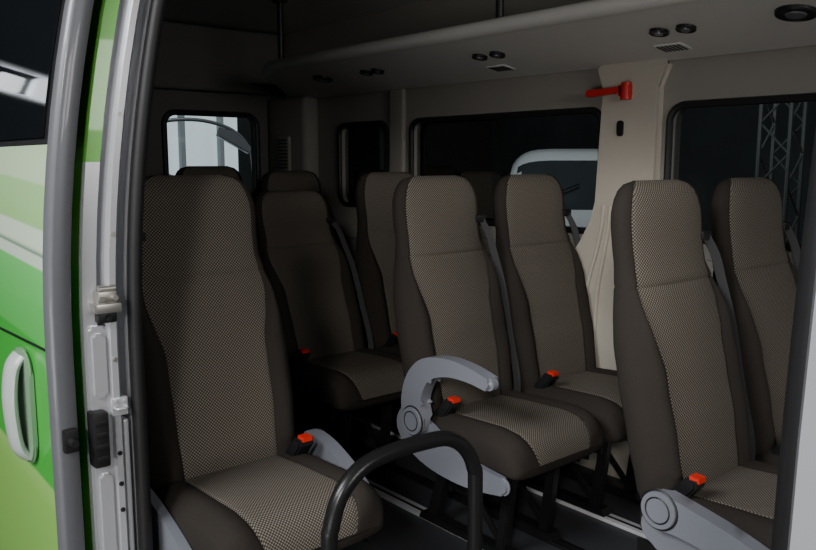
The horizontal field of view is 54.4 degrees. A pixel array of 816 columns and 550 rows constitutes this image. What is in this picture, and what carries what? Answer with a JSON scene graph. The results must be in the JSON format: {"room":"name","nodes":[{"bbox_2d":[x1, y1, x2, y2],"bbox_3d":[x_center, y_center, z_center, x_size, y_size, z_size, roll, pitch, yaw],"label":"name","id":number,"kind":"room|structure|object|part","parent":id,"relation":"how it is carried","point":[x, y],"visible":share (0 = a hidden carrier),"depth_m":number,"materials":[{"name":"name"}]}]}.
{"room":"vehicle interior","nodes":[
{"label":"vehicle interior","id":0,"kind":"room"},
{"bbox_2d":[71,0,151,549],"bbox_3d":[-1.359,-0.114,2.713,0.361,2.100,2.526,-7,11,-40],"label":"door frame","id":1,"kind":"structure","parent":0,"point":[118,28],"depth_m":1.68,"materials":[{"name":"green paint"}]},
{"bbox_2d":[0,0,93,549],"bbox_3d":[-1.060,0.064,2.107,0.244,1.840,1.265,-7,11,-40],"label":"sliding door","id":2,"kind":"structure","parent":1,"relation":"in","point":[43,43],"depth_m":1.70,"materials":[{"name":"green paint"}]},
{"bbox_3d":[-0.875,0.293,1.771,0.051,0.248,0.072,-7,11,-40],"label":"door handle","id":3,"kind":"part","parent":2,"relation":"part of","materials":[{"name":"grey plastic"}]},
{"bbox_3d":[-0.861,0.291,1.783,0.010,0.260,0.130,-7,11,-40],"label":"handle plate","id":4,"kind":"part","parent":2,"relation":"part of","materials":[{"name":"green"}]},
{"bbox_3d":[-1.105,0.323,2.148,0.078,1.315,1.200,-7,11,-40],"label":"door panel","id":5,"kind":"part","parent":2,"relation":"part of","materials":[{"name":"green paint"}]},
{"bbox_3d":[-1.056,-0.566,2.021,0.099,0.450,1.065,-7,11,-40],"label":"door glass","id":6,"kind":"part","parent":2,"relation":"part of","materials":[{"name":"black glass"}]},
{"bbox_3d":[-1.050,-0.595,2.065,0.163,0.525,1.200,-7,11,-40],"label":"door frame","id":7,"kind":"part","parent":2,"relation":"part of","materials":[{"name":"black plastic"}]},
{"bbox_2d":[87,409,110,468],"bbox_3d":[-0.660,0.349,1.695,0.034,0.120,0.046,-7,11,-40],"label":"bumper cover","id":8,"kind":"object","parent":1,"relation":"attached to","point":[97,420],"visible":1,"depth_m":1.68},
{"bbox_2d":[86,324,118,549],"bbox_3d":[-0.669,0.491,1.747,0.040,0.775,0.046,-7,11,-40],"label":"trim","id":9,"kind":"structure","parent":1,"relation":"attached to","point":[96,336],"depth_m":1.72,"materials":[{"name":"silver metal"}]},
{"bbox_2d":[90,284,121,323],"bbox_3d":[-0.641,0.061,1.681,0.054,0.081,0.050,-7,11,-40],"label":"door latch","id":10,"kind":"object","parent":1,"relation":"in","point":[105,306],"depth_m":1.67,"materials":[{"name":"metal"}]},
{"bbox_2d":[110,395,128,416],"bbox_3d":[-0.625,0.285,1.721,0.035,0.040,0.038,-7,11,-40],"label":"door latch","id":11,"kind":"object","parent":1,"relation":"in","point":[119,406],"depth_m":1.72,"materials":[{"name":"silver metal"}]},
{"bbox_2d":[122,415,134,549],"bbox_3d":[-0.633,0.582,1.798,0.013,0.540,0.036,-7,11,-40],"label":"trim","id":12,"kind":"structure","parent":1,"relation":"attached to","point":[125,425],"depth_m":1.77,"materials":[{"name":"silver metal"}]},
{"bbox_2d":[127,0,166,549],"bbox_3d":[-0.540,0.080,1.766,0.168,1.744,0.032,-7,11,-40],"label":"seal","id":13,"kind":"object","parent":1,"relation":"attached to","point":[157,9],"visible":1,"depth_m":1.70,"materials":[{"name":"black rubber"}]},
{"bbox_2d":[145,88,280,200],"bbox_3d":[-1.464,-0.373,4.183,1.820,2.000,0.080,-7,11,-40],"label":"wall","id":14,"kind":"structure","parent":0,"point":[163,100],"depth_m":4.36,"materials":[{"name":"grey plastic"}]},
{"bbox_2d":[161,109,260,197],"bbox_3d":[-1.091,-0.665,4.424,0.590,0.490,0.059,-7,11,-40],"label":"window","id":15,"kind":"structure","parent":14,"relation":"in","point":[168,114],"depth_m":4.39,"materials":[{"name":"black rubber"}]},
{"bbox_2d":[154,21,283,95],"bbox_3d":[-1.412,-1.127,4.014,1.780,0.340,0.080,-7,11,-40],"label":"trim","id":16,"kind":"structure","parent":14,"relation":"attached to","point":[191,57],"depth_m":4.28,"materials":[{"name":"grey plastic"}]},
{"bbox_2d":[163,0,429,33],"bbox_3d":[0.053,-1.107,2.346,1.900,0.070,4.700,-7,11,-40],"label":"ceiling","id":17,"kind":"structure","parent":0,"point":[260,16],"depth_m":3.91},
{"bbox_2d":[293,403,647,549],"bbox_3d":[0.015,0.903,2.599,2.000,0.120,4.700,-7,11,-40],"label":"floor","id":18,"kind":"structure","parent":0,"point":[401,529],"depth_m":2.71,"materials":[{"name":"plastic"}]},
{"bbox_2d":[142,175,383,549],"bbox_3d":[-0.390,0.335,1.982,0.522,1.154,0.608,-7,11,-40],"label":"passenger seat","id":19,"kind":"object","parent":18,"relation":"on","point":[229,469],"visible":0.88,"depth_m":2.01,"materials":[{"name":"fabric"}]},
{"bbox_3d":[-0.520,0.145,2.083,0.450,0.807,0.246,-7,11,-40],"label":"backrest","id":20,"kind":"part","parent":19,"relation":"part of","materials":[{"name":"fabric"}]},
{"bbox_2d":[153,452,383,549],"bbox_3d":[-0.356,0.561,1.948,0.440,0.144,0.464,-7,11,-40],"label":"seat cushion","id":21,"kind":"object","parent":19,"relation":"on","point":[233,500],"depth_m":1.85,"materials":[{"name":"fabric"}]},
{"bbox_3d":[-0.201,0.509,2.140,0.042,0.137,0.286,-7,11,-40],"label":"armrest","id":22,"kind":"part","parent":19,"relation":"part of","materials":[{"name":"grey plastic"}]},
{"bbox_3d":[-0.374,0.725,1.992,0.412,0.202,0.390,-7,11,-40],"label":"seat frame","id":23,"kind":"part","parent":19,"relation":"part of","materials":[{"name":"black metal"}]},
{"bbox_2d":[260,170,367,344],"bbox_3d":[-0.443,0.043,4.073,0.466,1.143,0.607,-7,11,-40],"label":"passenger seat","id":24,"kind":"object","parent":18,"relation":"on","point":[272,180],"visible":0.1,"depth_m":4.15,"materials":[{"name":"fabric"}]},
{"bbox_3d":[-0.566,-0.148,4.179,0.450,0.795,0.246,-7,11,-40],"label":"backrest","id":25,"kind":"part","parent":24,"relation":"part of","materials":[{"name":"fabric"}]},
{"bbox_2d":[360,310,367,343],"bbox_3d":[-0.403,0.262,4.044,0.440,0.144,0.464,-7,11,-40],"label":"seat cushion","id":26,"kind":"object","parent":24,"relation":"on","point":[363,326],"depth_m":3.92,"materials":[{"name":"fabric"}]},
{"bbox_2d":[355,172,413,434],"bbox_3d":[0.090,0.131,3.456,0.466,1.143,0.607,-7,11,-40],"label":"passenger seat","id":27,"kind":"object","parent":18,"relation":"on","point":[374,191],"visible":0.25,"depth_m":3.46,"materials":[{"name":"fabric"}]},
{"bbox_3d":[-0.034,-0.060,3.562,0.450,0.795,0.246,-7,11,-40],"label":"backrest","id":28,"kind":"part","parent":27,"relation":"part of","materials":[{"name":"fabric"}]},
{"bbox_2d":[375,344,400,354],"bbox_3d":[0.130,0.350,3.427,0.440,0.144,0.464,-7,11,-40],"label":"seat cushion","id":29,"kind":"object","parent":27,"relation":"on","point":[392,348],"depth_m":3.36,"materials":[{"name":"fabric"}]},
{"bbox_2d":[321,430,482,549],"bbox_3d":[0.000,0.649,1.620,0.460,0.658,0.076,-7,11,-40],"label":"grab rail","id":30,"kind":"object","parent":18,"relation":"on","point":[364,465],"visible":1,"depth_m":1.56,"materials":[{"name":"black metal"}]},
{"bbox_2d":[366,478,483,549],"bbox_3d":[0.116,0.828,2.656,0.052,0.012,4.430,-7,11,-40],"label":"rail","id":31,"kind":"object","parent":18,"relation":"on","point":[403,502],"visible":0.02,"depth_m":2.82,"materials":[{"name":"metal"}]},
{"bbox_2d":[175,166,242,181],"bbox_3d":[-0.800,0.073,3.769,0.466,1.169,0.607,-7,11,-40],"label":"passenger seat","id":32,"kind":"object","parent":31,"relation":"on","point":[188,170],"visible":0.06,"depth_m":3.86,"materials":[{"name":"fabric"}]},
{"bbox_2d":[254,190,404,465],"bbox_3d":[-0.292,0.206,3.187,0.466,1.070,0.682,-7,11,-40],"label":"passenger seat","id":33,"kind":"object","parent":31,"relation":"on","point":[331,367],"visible":0.8,"depth_m":3.21,"materials":[{"name":"fabric"}]},
{"bbox_3d":[-0.416,0.010,3.293,0.450,0.739,0.246,-7,4,-40],"label":"backrest","id":34,"kind":"part","parent":33,"relation":"part of","materials":[{"name":"fabric"}]},
{"bbox_3d":[-0.245,0.558,3.169,0.412,0.202,0.390,-7,11,-40],"label":"seat frame","id":35,"kind":"part","parent":33,"relation":"part of","materials":[{"name":"black metal"}]},
{"bbox_2d":[289,347,404,410],"bbox_3d":[-0.227,0.393,3.125,0.440,0.144,0.464,-7,11,-40],"label":"seat cushion","id":36,"kind":"object","parent":33,"relation":"on","point":[340,378],"depth_m":2.97,"materials":[{"name":"fabric"}]},
{"bbox_2d":[392,175,603,549],"bbox_3d":[0.251,0.265,2.512,0.519,1.143,0.607,-7,11,-40],"label":"passenger seat","id":37,"kind":"object","parent":31,"relation":"on","point":[454,329],"visible":0.95,"depth_m":2.52,"materials":[{"name":"fabric"}]},
{"bbox_3d":[0.118,0.371,2.329,0.042,0.266,0.380,-7,11,-40],"label":"armrest","id":38,"kind":"part","parent":37,"relation":"part of","materials":[{"name":"grey plastic"}]},
{"bbox_3d":[0.148,0.072,2.635,0.450,0.795,0.246,-7,11,-40],"label":"backrest","id":39,"kind":"part","parent":37,"relation":"part of","materials":[{"name":"fabric"}]},
{"bbox_3d":[0.294,0.647,2.544,0.412,0.202,0.390,-7,11,-40],"label":"seat frame","id":40,"kind":"part","parent":37,"relation":"part of","materials":[{"name":"black metal"}]},
{"bbox_2d":[431,390,603,480],"bbox_3d":[0.312,0.482,2.500,0.440,0.144,0.464,-7,11,-40],"label":"seat cushion","id":41,"kind":"object","parent":37,"relation":"on","point":[516,435],"depth_m":2.37,"materials":[{"name":"fabric"}]},
{"bbox_2d":[611,179,777,549],"bbox_3d":[0.793,0.354,1.883,0.519,1.143,0.607,-7,11,-40],"label":"passenger seat","id":42,"kind":"object","parent":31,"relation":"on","point":[701,485],"visible":0.94,"depth_m":1.91,"materials":[{"name":"fabric"}]},
{"bbox_3d":[0.836,0.736,1.915,0.412,0.202,0.390,-7,11,-40],"label":"seat frame","id":43,"kind":"part","parent":42,"relation":"part of","materials":[{"name":"black metal"}]},
{"bbox_2d":[640,459,777,549],"bbox_3d":[0.854,0.572,1.871,0.440,0.144,0.464,-7,11,-40],"label":"seat cushion","id":44,"kind":"object","parent":42,"relation":"on","point":[741,493],"depth_m":1.86,"materials":[{"name":"fabric"}]},
{"bbox_3d":[0.684,0.576,1.689,0.042,0.144,0.396,-7,11,-40],"label":"armrest","id":45,"kind":"part","parent":42,"relation":"part of","materials":[{"name":"grey plastic"}]},
{"bbox_2d":[294,419,584,549],"bbox_3d":[0.253,0.811,2.771,0.040,0.012,4.430,-7,11,-40],"label":"rail","id":46,"kind":"object","parent":18,"relation":"on","point":[560,543],"visible":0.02,"depth_m":2.88,"materials":[{"name":"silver metal"}]},
{"bbox_2d":[300,396,646,538],"bbox_3d":[0.459,0.786,2.945,0.052,0.012,4.430,-7,11,-40],"label":"rail","id":47,"kind":"object","parent":18,"relation":"on","point":[612,519],"visible":0.06,"depth_m":2.69,"materials":[{"name":"metal"}]},
{"bbox_2d":[374,404,640,504],"bbox_3d":[0.611,0.768,3.074,0.040,0.012,4.430,-7,11,-40],"label":"rail","id":48,"kind":"object","parent":18,"relation":"on","point":[378,405],"visible":0.14,"depth_m":2.95,"materials":[{"name":"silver metal"}]},
{"bbox_2d":[493,174,640,516],"bbox_3d":[0.629,0.220,2.831,0.466,1.143,0.607,-7,11,-40],"label":"passenger seat","id":49,"kind":"object","parent":18,"relation":"on","point":[543,272],"visible":0.7,"depth_m":2.85,"materials":[{"name":"fabric"}]},
{"bbox_3d":[0.505,0.029,2.937,0.450,0.795,0.246,-7,11,-40],"label":"backrest","id":50,"kind":"part","parent":49,"relation":"part of","materials":[{"name":"fabric"}]},
{"bbox_2d":[521,367,627,442],"bbox_3d":[0.669,0.439,2.802,0.440,0.144,0.464,-7,11,-40],"label":"seat cushion","id":51,"kind":"object","parent":49,"relation":"on","point":[593,389],"depth_m":2.70,"materials":[{"name":"fabric"}]},
{"bbox_3d":[0.651,0.604,2.846,0.412,0.202,0.390,-7,11,-40],"label":"seat frame","id":52,"kind":"part","parent":49,"relation":"part of","materials":[{"name":"black metal"}]},
{"bbox_2d":[710,177,800,464],"bbox_3d":[1.171,0.309,2.202,0.466,1.143,0.607,-7,11,-40],"label":"passenger seat","id":53,"kind":"object","parent":18,"relation":"on","point":[747,224],"visible":0.56,"depth_m":2.22,"materials":[{"name":"fabric"}]},
{"bbox_2d":[755,448,778,464],"bbox_3d":[1.211,0.529,2.173,0.440,0.144,0.464,-7,11,-40],"label":"seat cushion","id":54,"kind":"object","parent":53,"relation":"on","point":[767,455],"depth_m":2.14,"materials":[{"name":"fabric"}]},
{"bbox_2d":[281,0,815,347],"bbox_3d":[0.745,-0.215,3.070,0.080,2.000,4.700,-7,11,-40],"label":"wall","id":55,"kind":"structure","parent":0,"point":[792,70],"depth_m":3.40,"materials":[{"name":"plastic"}]},
{"bbox_2d":[278,137,290,170],"bbox_3d":[-0.698,-0.683,4.474,0.026,0.190,0.110,-7,11,-40],"label":"air vent","id":56,"kind":"object","parent":55,"relation":"attached to","point":[284,143],"visible":0.99,"depth_m":4.45,"materials":[{"name":"black plastic"}]},
{"bbox_2d":[268,96,318,178],"bbox_3d":[-0.652,-0.229,4.585,0.105,1.560,0.400,-7,11,-40],"label":"trim","id":57,"kind":"structure","parent":55,"relation":"attached to","point":[296,118],"depth_m":4.39,"materials":[{"name":"beige plastic"}]},
{"bbox_2d":[337,120,388,206],"bbox_3d":[-0.226,-0.572,4.121,0.052,0.444,0.434,-7,11,-40],"label":"window","id":58,"kind":"structure","parent":55,"relation":"in","point":[366,142],"depth_m":4.17,"materials":[{"name":"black glass"}]},
{"bbox_2d":[389,89,405,171],"bbox_3d":[-0.049,-0.157,3.940,0.030,1.600,0.110,-7,11,-40],"label":"trim","id":59,"kind":"structure","parent":55,"relation":"attached to","point":[397,97],"depth_m":3.84,"materials":[{"name":"beige plastic"}]},
{"bbox_2d":[408,107,600,233],"bbox_3d":[0.382,-0.452,3.420,0.052,0.484,1.124,-7,11,-40],"label":"window","id":60,"kind":"structure","parent":55,"relation":"in","point":[465,146],"depth_m":3.56,"materials":[{"name":"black glass"}]},
{"bbox_2d":[332,223,713,276],"bbox_3d":[0.837,-0.045,2.907,0.030,0.070,4.100,-7,11,-40],"label":"trim","id":61,"kind":"structure","parent":55,"relation":"attached to","point":[350,231],"depth_m":4.18,"materials":[{"name":"plastic"}]},
{"bbox_2d":[262,0,815,98],"bbox_3d":[0.516,-0.930,2.717,0.562,0.385,4.420,-7,11,-40],"label":"rack","id":62,"kind":"object","parent":55,"relation":"attached to","point":[592,34],"visible":1,"depth_m":2.68,"materials":[{"name":"plastic"}]},
{"bbox_3d":[-0.582,-1.113,3.617,0.050,0.275,0.060,-7,11,-40],"label":"support post","id":63,"kind":"part","parent":62,"relation":"part of","materials":[{"name":"black plastic"}]},
{"bbox_3d":[0.302,-0.968,2.593,0.050,0.275,0.060,-7,11,-40],"label":"support post","id":64,"kind":"part","parent":62,"relation":"part of","materials":[{"name":"black plastic"}]},
{"bbox_2d":[486,64,515,71],"bbox_3d":[0.366,-0.815,3.122,0.072,0.020,0.096,-7,11,-40],"label":"vent","id":65,"kind":"object","parent":62,"relation":"attached to","point":[494,67],"depth_m":3.11,"materials":[{"name":"plastic"}]},
{"bbox_2d":[654,42,691,51],"bbox_3d":[0.853,-0.735,2.557,0.072,0.020,0.096,-7,11,-40],"label":"vent","id":66,"kind":"object","parent":62,"relation":"attached to","point":[665,46],"depth_m":2.54,"materials":[{"name":"plastic"}]},
{"bbox_2d":[585,82,632,99],"bbox_3d":[0.726,-0.662,2.874,0.040,0.060,0.191,-7,11,-40],"label":"hammer","id":67,"kind":"object","parent":55,"relation":"attached to","point":[624,90],"visible":1,"depth_m":2.83,"materials":[{"name":"red plastic"}]},
{"bbox_3d":[0.720,-0.665,2.881,0.024,0.032,0.173,-7,11,-40],"label":"handle","id":68,"kind":"part","parent":67,"relation":"part of","materials":[{"name":"red plastic"}]},
{"bbox_2d":[616,120,623,135],"bbox_3d":[0.766,-0.529,2.864,0.010,0.056,0.026,-7,11,-40],"label":"wall hook slot","id":69,"kind":"object","parent":55,"relation":"attached to","point":[620,124],"visible":1,"depth_m":2.86,"materials":[{"name":"black plastic"}]},
{"bbox_2d":[574,59,672,478],"bbox_3d":[0.795,-0.014,2.935,0.065,1.600,0.550,-7,11,-40],"label":"trim","id":70,"kind":"structure","parent":55,"relation":"attached to","point":[636,154],"depth_m":2.90,"materials":[{"name":"beige plastic"}]},
{"bbox_2d":[663,93,815,250],"bbox_3d":[1.275,-0.304,2.384,0.052,0.484,1.114,-7,11,-40],"label":"window","id":71,"kind":"structure","parent":55,"relation":"in","point":[802,97],"depth_m":2.62,"materials":[{"name":"black rubber"}]},
{"bbox_2d":[787,273,815,549],"bbox_3d":[0.649,0.213,0.418,0.352,2.100,0.742,-7,11,-40],"label":"wall","id":72,"kind":"structure","parent":0,"point":[802,528],"depth_m":0.57,"materials":[{"name":"paint"}]},
{"bbox_2d":[771,129,815,549],"bbox_3d":[0.364,0.234,0.682,0.174,1.745,0.040,-7,11,-40],"label":"seal","id":73,"kind":"object","parent":72,"relation":"attached to","point":[806,272],"visible":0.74,"depth_m":0.62,"materials":[{"name":"black rubber"}]},
{"label":"outside","id":74,"kind":"structure","parent":0,"visible":0},
{"bbox_3d":[0.333,1.255,4.451,30.000,0.100,30.000,-7,11,-40],"label":"floor","id":75,"kind":"structure","parent":74,"visible":0},
{"bbox_2d":[177,115,186,168],"bbox_3d":[-2.936,-0.993,10.409,0.060,2.670,0.100,-7,11,-40],"label":"post","id":76,"kind":"object","parent":75,"relation":"on","point":[181,125],"visible":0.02,"depth_m":10.28,"materials":[{"name":"grey metal"}]},
{"bbox_2d":[167,115,237,174],"bbox_3d":[-3.864,-1.008,10.338,3.600,2.720,0.200,-7,11,-40],"label":"wall","id":77,"kind":"structure","parent":75,"relation":"on","point":[201,138],"depth_m":10.94,"materials":[{"name":"white"}]},
{"bbox_2d":[167,117,251,167],"bbox_3d":[-2.504,-0.637,9.148,1.774,2.322,0.082,-7,11,-40],"label":"arch","id":78,"kind":"object","parent":75,"relation":"on","point":[226,133],"visible":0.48,"depth_m":9.30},
{"bbox_2d":[216,117,224,165],"bbox_3d":[-2.518,-1.043,10.763,0.060,2.670,0.100,-7,11,-40],"label":"post","id":79,"kind":"object","parent":75,"relation":"on","point":[220,143],"visible":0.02,"depth_m":10.64,"materials":[{"name":"grey metal"}]},
{"bbox_2d":[509,149,597,227],"bbox_3d":[2.207,-0.723,10.908,2.200,1.996,4.880,1,8,9],"label":"van","id":80,"kind":"object","parent":75,"relation":"on","point":[575,170],"visible":0.09,"depth_m":9.71,"materials":[{"name":"paint"}]},
{"bbox_2d":[755,102,807,242],"bbox_3d":[3.246,-1.719,6.819,0.300,5.134,0.300,-7,11,-40],"label":"lighting truss","id":81,"kind":"object","parent":75,"relation":"on","point":[792,113],"visible":0.22,"depth_m":6.88,"materials":[{"name":"metal"}]},
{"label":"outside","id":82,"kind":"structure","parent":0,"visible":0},
{"bbox_2d":[237,118,251,190],"bbox_3d":[-9.343,-4.164,15.124,30.000,7.620,0.200,-7,11,-40],"label":"wall","id":83,"kind":"structure","parent":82,"point":[243,125],"depth_m":19.72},
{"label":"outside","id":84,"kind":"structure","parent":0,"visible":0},
{"bbox_2d":[496,101,815,243],"bbox_3d":[11.664,-3.931,13.486,0.200,7.620,30.000,-7,11,-40],"label":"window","id":85,"kind":"structure","parent":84,"point":[718,144],"depth_m":18.80,"materials":[{"name":"black glass"}]}
]}

